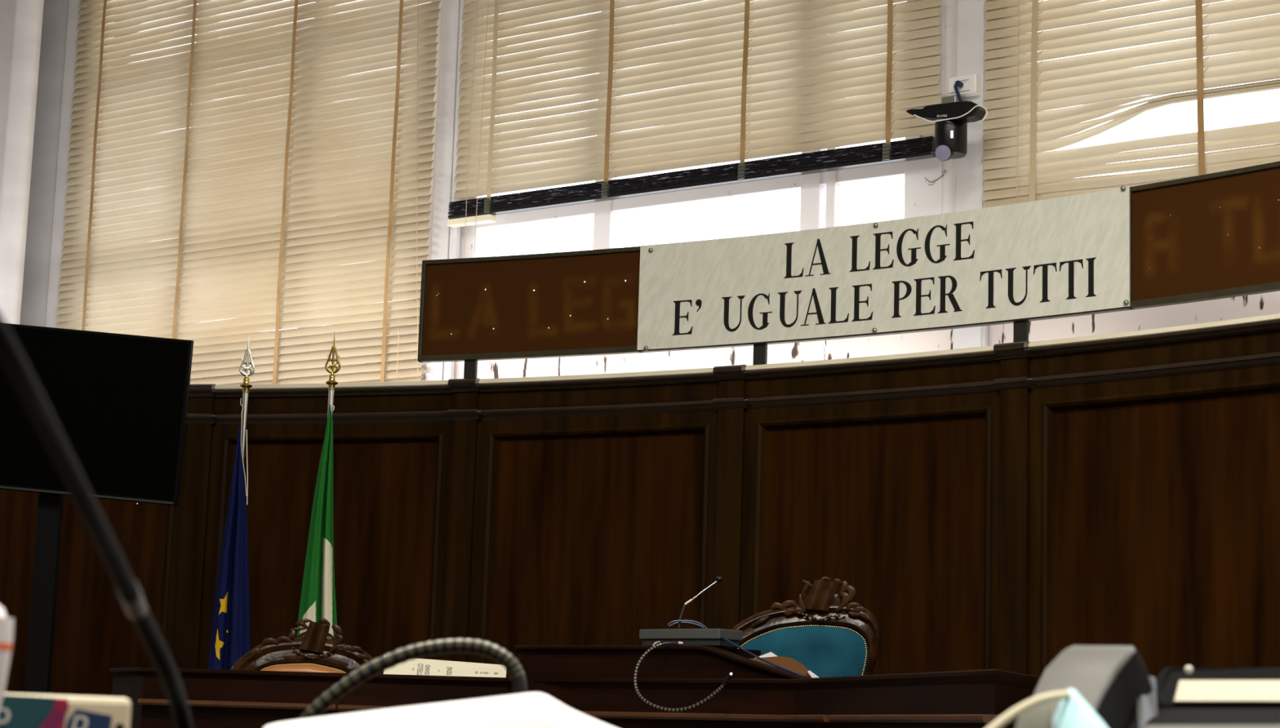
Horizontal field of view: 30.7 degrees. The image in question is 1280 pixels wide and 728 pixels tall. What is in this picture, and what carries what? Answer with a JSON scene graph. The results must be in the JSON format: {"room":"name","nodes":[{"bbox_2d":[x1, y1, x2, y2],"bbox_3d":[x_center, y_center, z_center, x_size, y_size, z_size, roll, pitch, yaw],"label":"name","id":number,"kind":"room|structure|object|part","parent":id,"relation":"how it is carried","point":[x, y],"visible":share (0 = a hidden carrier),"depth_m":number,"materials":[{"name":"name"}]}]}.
{"room":"courtroom","nodes":[
{"label":"courtroom","id":0,"kind":"room"},
{"bbox_2d":[0,0,44,324],"bbox_3d":[-4.078,-0.089,13.678,1.197,6.100,0.120,-5,-11,35],"label":"wall","id":1,"kind":"structure","parent":0,"point":[20,20],"depth_m":13.54,"materials":[{"name":"white paint"}]},
{"bbox_2d":[80,0,1279,384],"bbox_3d":[1.834,-0.469,10.151,14.950,6.100,0.290,-5,-11,35],"label":"wall","id":2,"kind":"structure","parent":0,"point":[1263,304],"depth_m":10.53,"materials":[{"name":"white paint"}]},
{"bbox_2d":[19,0,86,328],"bbox_3d":[-3.875,-0.038,13.951,1.210,6.100,0.030,-5,-11,35],"label":"window frame","id":3,"kind":"structure","parent":2,"relation":"attached to","point":[49,171],"depth_m":13.92,"materials":[{"name":"white paint"}]},
{"bbox_2d":[91,0,441,355],"bbox_3d":[-2.139,-1.427,13.070,2.740,2.830,0.084,-5,-11,35],"label":"window","id":4,"kind":"structure","parent":2,"relation":"in","point":[438,22],"depth_m":12.29,"materials":[{"name":"white paint"}]},
{"bbox_3d":[-2.133,-1.426,13.079,2.640,2.730,0.004,-5,-11,35],"label":"pane","id":5,"kind":"part","parent":4,"relation":"part of","materials":[{"name":"clear glass"}]},
{"bbox_2d":[55,0,440,384],"bbox_3d":[-2.220,-1.281,12.925,2.835,3.190,0.086,-5,-11,35],"label":"blind","id":6,"kind":"object","parent":4,"relation":"attached to","point":[254,198],"visible":0.89,"depth_m":12.79,"materials":[{"name":"plastic"}]},
{"bbox_3d":[-1.242,-0.051,11.956,0.012,0.254,0.012,2,-9,0],"label":"pull cord","id":7,"kind":"part","parent":6,"relation":"part of","materials":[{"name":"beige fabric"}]},
{"bbox_3d":[-1.133,-1.408,12.126,0.125,3.005,0.004,-5,-11,35],"label":"pull cord","id":8,"kind":"part","parent":6,"relation":"part of","materials":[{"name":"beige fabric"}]},
{"bbox_2d":[425,0,470,381],"bbox_3d":[-0.982,-1.257,12.108,0.170,4.100,0.030,-5,-11,35],"label":"window frame","id":9,"kind":"structure","parent":2,"relation":"attached to","point":[445,238],"depth_m":12.09,"materials":[{"name":"white paint"}]},
{"bbox_2d":[458,0,953,328],"bbox_3d":[0.282,-1.623,11.375,2.864,2.830,0.086,-5,-11,35],"label":"window","id":10,"kind":"structure","parent":2,"relation":"in","point":[927,181],"depth_m":10.82,"materials":[{"name":"white paint"}]},
{"bbox_2d":[447,0,942,253],"bbox_3d":[0.207,-1.840,11.296,2.821,2.453,0.082,-5,-11,35],"label":"blind","id":11,"kind":"object","parent":10,"relation":"attached to","point":[760,96],"visible":0.99,"depth_m":11.22,"materials":[{"name":"beige plastic"}]},
{"bbox_3d":[-0.863,-1.216,11.898,0.022,1.333,0.003,-5,-11,35],"label":"pull cord","id":12,"kind":"part","parent":11,"relation":"part of","materials":[{"name":"beige fabric"}]},
{"bbox_3d":[-0.857,-0.729,11.867,0.280,0.034,0.052,-5,-11,35],"label":"rail","id":13,"kind":"part","parent":11,"relation":"part of","materials":[{"name":"beige paint"}]},
{"bbox_3d":[-0.807,-1.212,11.857,0.022,1.328,0.003,-5,-11,35],"label":"pull cord","id":14,"kind":"part","parent":11,"relation":"part of","materials":[{"name":"beige fabric"}]},
{"bbox_3d":[0.172,-0.841,11.152,2.785,0.018,0.056,-5,-11,35],"label":"rail","id":15,"kind":"part","parent":11,"relation":"part of","materials":[{"name":"black"}]},
{"bbox_2d":[214,313,1279,389],"bbox_3d":[-0.213,-0.057,9.935,9.779,0.022,1.558,-3,-10,29],"label":"trim","id":16,"kind":"structure","parent":2,"relation":"attached to","point":[1277,316],"depth_m":10.09,"materials":[{"name":"brown paint"}]},
{"bbox_2d":[417,160,1279,378],"bbox_3d":[1.111,-0.356,9.702,5.163,0.600,0.415,-5,-12,37],"label":"sign board","id":17,"kind":"object","parent":16,"relation":"on","point":[1180,230],"visible":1,"depth_m":10.66,"materials":[{"name":"brown wood"}]},
{"bbox_3d":[-0.793,-0.111,11.006,0.060,0.410,0.020,-2,-10,23],"label":"post","id":18,"kind":"part","parent":17,"relation":"part of","materials":[{"name":"black metal"}]},
{"bbox_3d":[-0.509,-0.277,10.884,1.153,0.458,0.021,-2,-10,25],"label":"panel","id":19,"kind":"part","parent":17,"relation":"part of","materials":[{"name":"brown wood"}]},
{"bbox_3d":[0.535,-0.179,10.318,0.060,0.410,0.020,-4,-11,32],"label":"post","id":20,"kind":"part","parent":17,"relation":"part of","materials":[{"name":"black metal"}]},
{"bbox_2d":[636,185,1129,351],"bbox_3d":[0.987,-0.379,9.951,2.401,0.498,0.096,-5,-11,36],"label":"marble plaque","id":21,"kind":"object","parent":17,"relation":"attached to","point":[1068,254],"visible":1,"depth_m":9.94,"materials":[{"name":"white stone"}]},
{"bbox_3d":[1.564,-0.268,9.566,0.060,0.410,0.020,-6,-12,40],"label":"post","id":22,"kind":"part","parent":17,"relation":"part of","materials":[{"name":"black metal"}]},
{"bbox_3d":[2.500,-0.544,8.635,0.041,0.458,1.652,10,-12,-40],"label":"panel","id":23,"kind":"part","parent":17,"relation":"part of","materials":[{"name":"brown wood"}]},
{"bbox_2d":[906,95,987,160],"bbox_3d":[1.403,-1.023,10.141,0.400,0.340,0.325,-5,-11,35],"label":"video camera","id":24,"kind":"object","parent":2,"relation":"attached to","point":[951,117],"visible":1,"depth_m":10.03,"materials":[{"name":"black plastic"}]},
{"bbox_2d":[948,73,981,97],"bbox_3d":[1.440,-1.228,10.313,0.136,0.085,0.067,-5,-11,35],"label":"junction box","id":25,"kind":"object","parent":2,"relation":"attached to","point":[971,86],"visible":0.88,"depth_m":10.28,"materials":[{"name":"white plastic"}]},
{"bbox_2d":[953,80,968,101],"bbox_3d":[1.416,-1.179,10.204,0.050,0.156,0.161,4,-9,-15],"label":"cable","id":26,"kind":"object","parent":25,"relation":"attached to","point":[958,83],"visible":0.65,"depth_m":10.24,"materials":[{"name":"blue plastic"}]},
{"bbox_2d":[952,0,988,349],"bbox_3d":[1.480,-1.457,10.379,0.156,4.100,0.042,-5,-11,35],"label":"trim","id":27,"kind":"structure","parent":2,"relation":"attached to","point":[971,24],"depth_m":10.29,"materials":[{"name":"white paint"}]},
{"bbox_2d":[1006,2,1150,268],"bbox_3d":[2.791,-1.826,9.621,2.800,2.830,0.084,-5,-11,35],"label":"window","id":28,"kind":"structure","parent":2,"relation":"in","point":[1029,2],"depth_m":10.02,"materials":[{"name":"white paint"}]},
{"bbox_2d":[982,0,1279,248],"bbox_3d":[2.685,-1.825,9.526,2.837,2.888,0.084,-5,-11,35],"label":"blind","id":29,"kind":"object","parent":28,"relation":"attached to","point":[1020,126],"visible":0.72,"depth_m":9.90,"materials":[{"name":"beige plastic"}]},
{"bbox_3d":[1.636,-1.130,10.097,0.006,0.928,0.004,-5,-11,35],"label":"pull cord","id":30,"kind":"part","parent":29,"relation":"part of","materials":[{"name":"beige fabric"}]},
{"bbox_3d":[-1.873,1.674,4.603,19.630,0.120,19.135,2,-9,0],"label":"floor","id":31,"kind":"structure","parent":0,"visible":0},
{"bbox_2d":[109,644,1041,727],"bbox_3d":[-0.021,1.597,8.057,4.316,1.244,1.746,-7,-13,44],"label":"bench","id":32,"kind":"object","parent":31,"relation":"on","point":[596,682],"visible":0.84,"depth_m":8.09,"materials":[{"name":"brown wood"}]},
{"bbox_2d":[383,658,506,677],"bbox_3d":[-0.741,1.161,8.824,0.496,0.106,0.178,1,-9,5],"label":"stack","id":33,"kind":"object","parent":32,"relation":"on","point":[417,666],"visible":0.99,"depth_m":8.81,"materials":[{"name":"beige paper"}]},
{"bbox_3d":[-0.018,1.667,8.064,4.285,1.107,1.707,-7,-13,44],"label":"panel","id":34,"kind":"part","parent":32,"relation":"part of","materials":[{"name":"brown wood"}]},
{"bbox_2d":[521,646,760,669],"bbox_3d":[-0.006,1.112,8.392,0.879,0.173,0.300,-6,-12,41],"label":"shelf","id":35,"kind":"object","parent":32,"relation":"attached to","point":[532,657],"depth_m":8.24,"materials":[{"name":"brown wood"}]},
{"bbox_2d":[633,640,732,711],"bbox_3d":[0.129,1.045,7.826,0.192,0.245,0.464,6,-10,-22],"label":"gooseneck microphone","id":36,"kind":"object","parent":32,"relation":"attached to","point":[729,676],"visible":1,"depth_m":7.85,"materials":[{"name":"black metal"}]},
{"bbox_2d":[639,576,805,677],"bbox_3d":[0.328,0.905,8.050,0.170,0.361,0.788,11,-13,-44],"label":"microphone","id":37,"kind":"object","parent":32,"relation":"on","point":[705,637],"visible":0.98,"depth_m":8.10,"materials":[{"name":"grey plastic"}]},
{"bbox_2d":[749,652,818,678],"bbox_3d":[0.481,1.047,7.943,0.260,0.130,0.112,2,-9,0],"label":"document folder","id":38,"kind":"object","parent":32,"relation":"on","point":[789,664],"visible":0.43,"depth_m":7.94,"materials":[{"name":"brown"}]},
{"bbox_3d":[-0.021,0.671,0.839,2.800,0.780,1.630,2,-9,0],"label":"desk","id":39,"kind":"object","parent":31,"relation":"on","visible":0},
{"bbox_2d":[0,605,13,706],"bbox_3d":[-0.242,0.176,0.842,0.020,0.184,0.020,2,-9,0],"label":"bottle","id":40,"kind":"object","parent":39,"relation":"on","point":[6,624],"visible":1,"depth_m":0.85,"materials":[{"name":"white plastic"}]},
{"bbox_2d":[0,693,131,727],"bbox_3d":[-0.268,0.217,1.001,0.074,0.148,0.062,8,-11,-32],"label":"printed box","id":41,"kind":"object","parent":39,"relation":"on","point":[16,710],"visible":1,"depth_m":0.99,"materials":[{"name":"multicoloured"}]},
{"bbox_2d":[0,314,193,727],"bbox_3d":[-0.169,0.129,0.711,0.044,0.241,0.408,2,-9,0],"label":"gooseneck microphone","id":42,"kind":"object","parent":39,"relation":"on","point":[128,590],"visible":1,"depth_m":0.70,"materials":[{"name":"black metal"}]},
{"bbox_2d":[298,638,527,719],"bbox_3d":[-0.151,0.264,1.412,0.203,0.198,0.065,4,-9,-15],"label":"gooseneck microphone","id":43,"kind":"object","parent":39,"relation":"on","point":[449,646],"visible":0.84,"depth_m":1.44,"materials":[{"name":"black metal"}]},
{"bbox_2d":[262,692,616,727],"bbox_3d":[-0.097,0.241,1.152,0.209,0.161,0.100,4,-9,-15],"label":"paper sheet","id":44,"kind":"object","parent":39,"relation":"on","point":[533,709],"visible":1,"depth_m":1.20,"materials":[{"name":"white paper"}]},
{"bbox_2d":[1032,645,1279,727],"bbox_3d":[0.253,0.227,1.089,0.158,0.192,0.264,0,-9,9],"label":"telephone","id":45,"kind":"object","parent":39,"relation":"on","point":[1114,682],"visible":0.95,"depth_m":1.12,"materials":[{"name":"grey plastic"}]},
{"bbox_2d":[986,688,1107,727],"bbox_3d":[0.161,0.147,0.934,0.060,0.035,0.050,2,-9,0],"label":"face mask","id":46,"kind":"object","parent":45,"relation":"on","point":[1073,712],"visible":1,"depth_m":0.94,"materials":[{"name":"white fabric"}]},
{"bbox_3d":[-0.700,2.078,8.372,8.302,0.350,5.998,2,-9,0],"label":"floor","id":47,"kind":"structure","parent":0,"visible":0},
{"bbox_2d":[0,323,193,694],"bbox_3d":[-2.451,0.910,9.438,1.215,2.184,0.450,2,-9,0],"label":"television","id":48,"kind":"object","parent":47,"relation":"on","point":[118,402],"visible":0.89,"depth_m":9.43,"materials":[{"name":"black plastic"}]},
{"bbox_2d":[0,323,193,506],"bbox_3d":[-2.428,0.185,9.463,1.215,0.744,0.167,2,-9,0],"label":"tv","id":49,"kind":"object","parent":48,"relation":"on","point":[118,402],"depth_m":9.43,"materials":[{"name":"black plastic"}]},
{"bbox_2d":[207,333,254,670],"bbox_3d":[-1.769,0.996,10.162,0.340,2.288,0.340,2,-9,0],"label":"flag","id":50,"kind":"object","parent":47,"relation":"on","point":[230,629],"visible":0.82,"depth_m":10.11,"materials":[{"name":"blue fabric"}]},
{"bbox_3d":[-1.734,0.382,10.210,0.058,0.470,0.004,2,-9,0],"label":"flag cord","id":51,"kind":"part","parent":50,"relation":"part of","materials":[{"name":"white fabric"}]},
{"bbox_2d":[231,617,382,674],"bbox_3d":[-1.349,1.493,9.153,0.660,1.012,0.601,2,-9,0],"label":"carved armchair","id":52,"kind":"object","parent":47,"relation":"on","point":[315,650],"visible":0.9,"depth_m":9.44,"materials":[{"name":"brown wood"}]},
{"bbox_2d":[262,664,343,673],"bbox_3d":[-1.362,1.392,9.395,0.400,0.367,0.053,2,-9,-3],"label":"cushion","id":53,"kind":"object","parent":52,"relation":"on","point":[339,668],"depth_m":9.41,"materials":[{"name":"brown leather"}]},
{"bbox_3d":[-1.359,1.343,9.416,0.382,0.269,0.007,2,-9,-3],"label":"nail trim","id":54,"kind":"part","parent":52,"relation":"part of","materials":[{"name":"gold metal"}]},
{"bbox_3d":[-1.354,1.345,9.436,0.614,0.474,0.065,2,-9,-3],"label":"frame","id":55,"kind":"part","parent":52,"relation":"part of","materials":[{"name":"brown wood"}]},
{"bbox_2d":[298,621,329,653],"bbox_3d":[-1.320,1.108,9.452,0.118,0.129,0.042,2,-9,-3],"label":"carved crest","id":56,"kind":"object","parent":52,"relation":"on","point":[316,639],"depth_m":9.44,"materials":[{"name":"brown wood"}]},
{"bbox_2d":[297,333,340,639],"bbox_3d":[-1.391,0.995,10.164,0.340,2.313,0.340,2,-9,0],"label":"flag","id":57,"kind":"object","parent":47,"relation":"on","point":[317,599],"visible":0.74,"depth_m":10.14,"materials":[{"name":"green fabric"}]},
{"bbox_2d":[0,318,1279,697],"bbox_3d":[-0.249,1.020,9.757,9.779,2.206,1.568,-3,-10,29],"label":"panelling","id":58,"kind":"object","parent":47,"relation":"on","point":[1011,507],"visible":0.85,"depth_m":10.17,"materials":[{"name":"brown wood"}]},
{"bbox_3d":[-2.846,1.192,11.379,1.140,1.720,0.048,0,-9,9],"label":"panel","id":59,"kind":"part","parent":58,"relation":"part of","materials":[{"name":"brown wood"}]},
{"bbox_3d":[-2.852,1.184,11.345,1.176,1.695,0.058,0,-9,9],"label":"panel moulding","id":60,"kind":"part","parent":58,"relation":"part of","materials":[{"name":"brown wood"}]},
{"bbox_3d":[-2.852,1.290,11.357,1.297,2.020,0.101,0,-9,9],"label":"bay frame","id":61,"kind":"part","parent":58,"relation":"part of","materials":[{"name":"brown wood"}]},
{"bbox_3d":[-1.487,1.278,11.019,1.278,2.020,0.100,-1,-10,18],"label":"bay frame","id":62,"kind":"part","parent":58,"relation":"part of","materials":[{"name":"brown wood"}]},
{"bbox_3d":[-1.492,1.173,11.008,1.157,1.695,0.058,-1,-10,18],"label":"panel moulding","id":63,"kind":"part","parent":58,"relation":"part of","materials":[{"name":"brown wood"}]},
{"bbox_3d":[-1.480,1.181,11.041,1.121,1.720,0.047,-1,-10,18],"label":"panel","id":64,"kind":"part","parent":58,"relation":"part of","materials":[{"name":"brown wood"}]},
{"bbox_3d":[-0.207,1.233,10.484,1.263,2.020,0.100,-3,-10,27],"label":"bay frame","id":65,"kind":"part","parent":58,"relation":"part of","materials":[{"name":"brown wood"}]},
{"bbox_3d":[-0.215,1.127,10.474,1.142,1.695,0.057,-3,-10,27],"label":"panel moulding","id":66,"kind":"part","parent":58,"relation":"part of","materials":[{"name":"brown wood"}]},
{"bbox_3d":[-0.199,1.135,10.505,1.106,1.720,0.047,-3,-10,27],"label":"panel","id":67,"kind":"part","parent":58,"relation":"part of","materials":[{"name":"brown wood"}]},
{"bbox_3d":[0.972,1.154,9.763,1.269,2.020,0.100,-5,-11,36],"label":"bay frame","id":68,"kind":"part","parent":58,"relation":"part of","materials":[{"name":"brown wood"}]},
{"bbox_3d":[0.960,1.048,9.755,1.148,1.695,0.057,-5,-11,36],"label":"panel moulding","id":69,"kind":"part","parent":58,"relation":"part of","materials":[{"name":"brown wood"}]},
{"bbox_3d":[0.981,1.056,9.783,1.112,1.720,0.047,-5,-11,36],"label":"panel","id":70,"kind":"part","parent":58,"relation":"part of","materials":[{"name":"brown wood"}]},
{"bbox_3d":[2.029,1.044,8.870,1.269,2.020,0.100,-7,-13,44],"label":"bay frame","id":71,"kind":"part","parent":58,"relation":"part of","materials":[{"name":"brown wood"}]},
{"bbox_3d":[2.013,0.939,8.866,1.148,1.695,0.057,-7,-13,44],"label":"panel moulding","id":72,"kind":"part","parent":58,"relation":"part of","materials":[{"name":"brown wood"}]},
{"bbox_3d":[2.038,0.946,8.890,1.112,1.720,0.047,-7,-13,44],"label":"panel","id":73,"kind":"part","parent":58,"relation":"part of","materials":[{"name":"brown wood"}]},
{"bbox_2d":[724,577,880,677],"bbox_3d":[0.520,1.299,8.059,0.659,1.164,0.575,0,-9,8],"label":"carved armchair","id":74,"kind":"object","parent":47,"relation":"on","point":[829,635],"visible":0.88,"depth_m":8.32,"materials":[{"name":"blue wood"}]},
{"bbox_3d":[0.568,1.140,8.319,0.482,0.419,0.008,0,-9,8],"label":"nail trim","id":75,"kind":"part","parent":74,"relation":"part of","materials":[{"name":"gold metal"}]},
{"bbox_2d":[739,626,868,677],"bbox_3d":[0.562,1.194,8.298,0.492,0.531,0.053,0,-9,8],"label":"cushion","id":76,"kind":"object","parent":74,"relation":"on","point":[826,651],"depth_m":8.30,"materials":[{"name":"teal fabric"}]},
{"bbox_2d":[804,579,839,611],"bbox_3d":[0.651,0.830,8.355,0.125,0.111,0.042,0,-9,8],"label":"carved crest","id":77,"kind":"object","parent":74,"relation":"on","point":[823,596],"depth_m":8.34,"materials":[{"name":"brown wood"}]}
]}

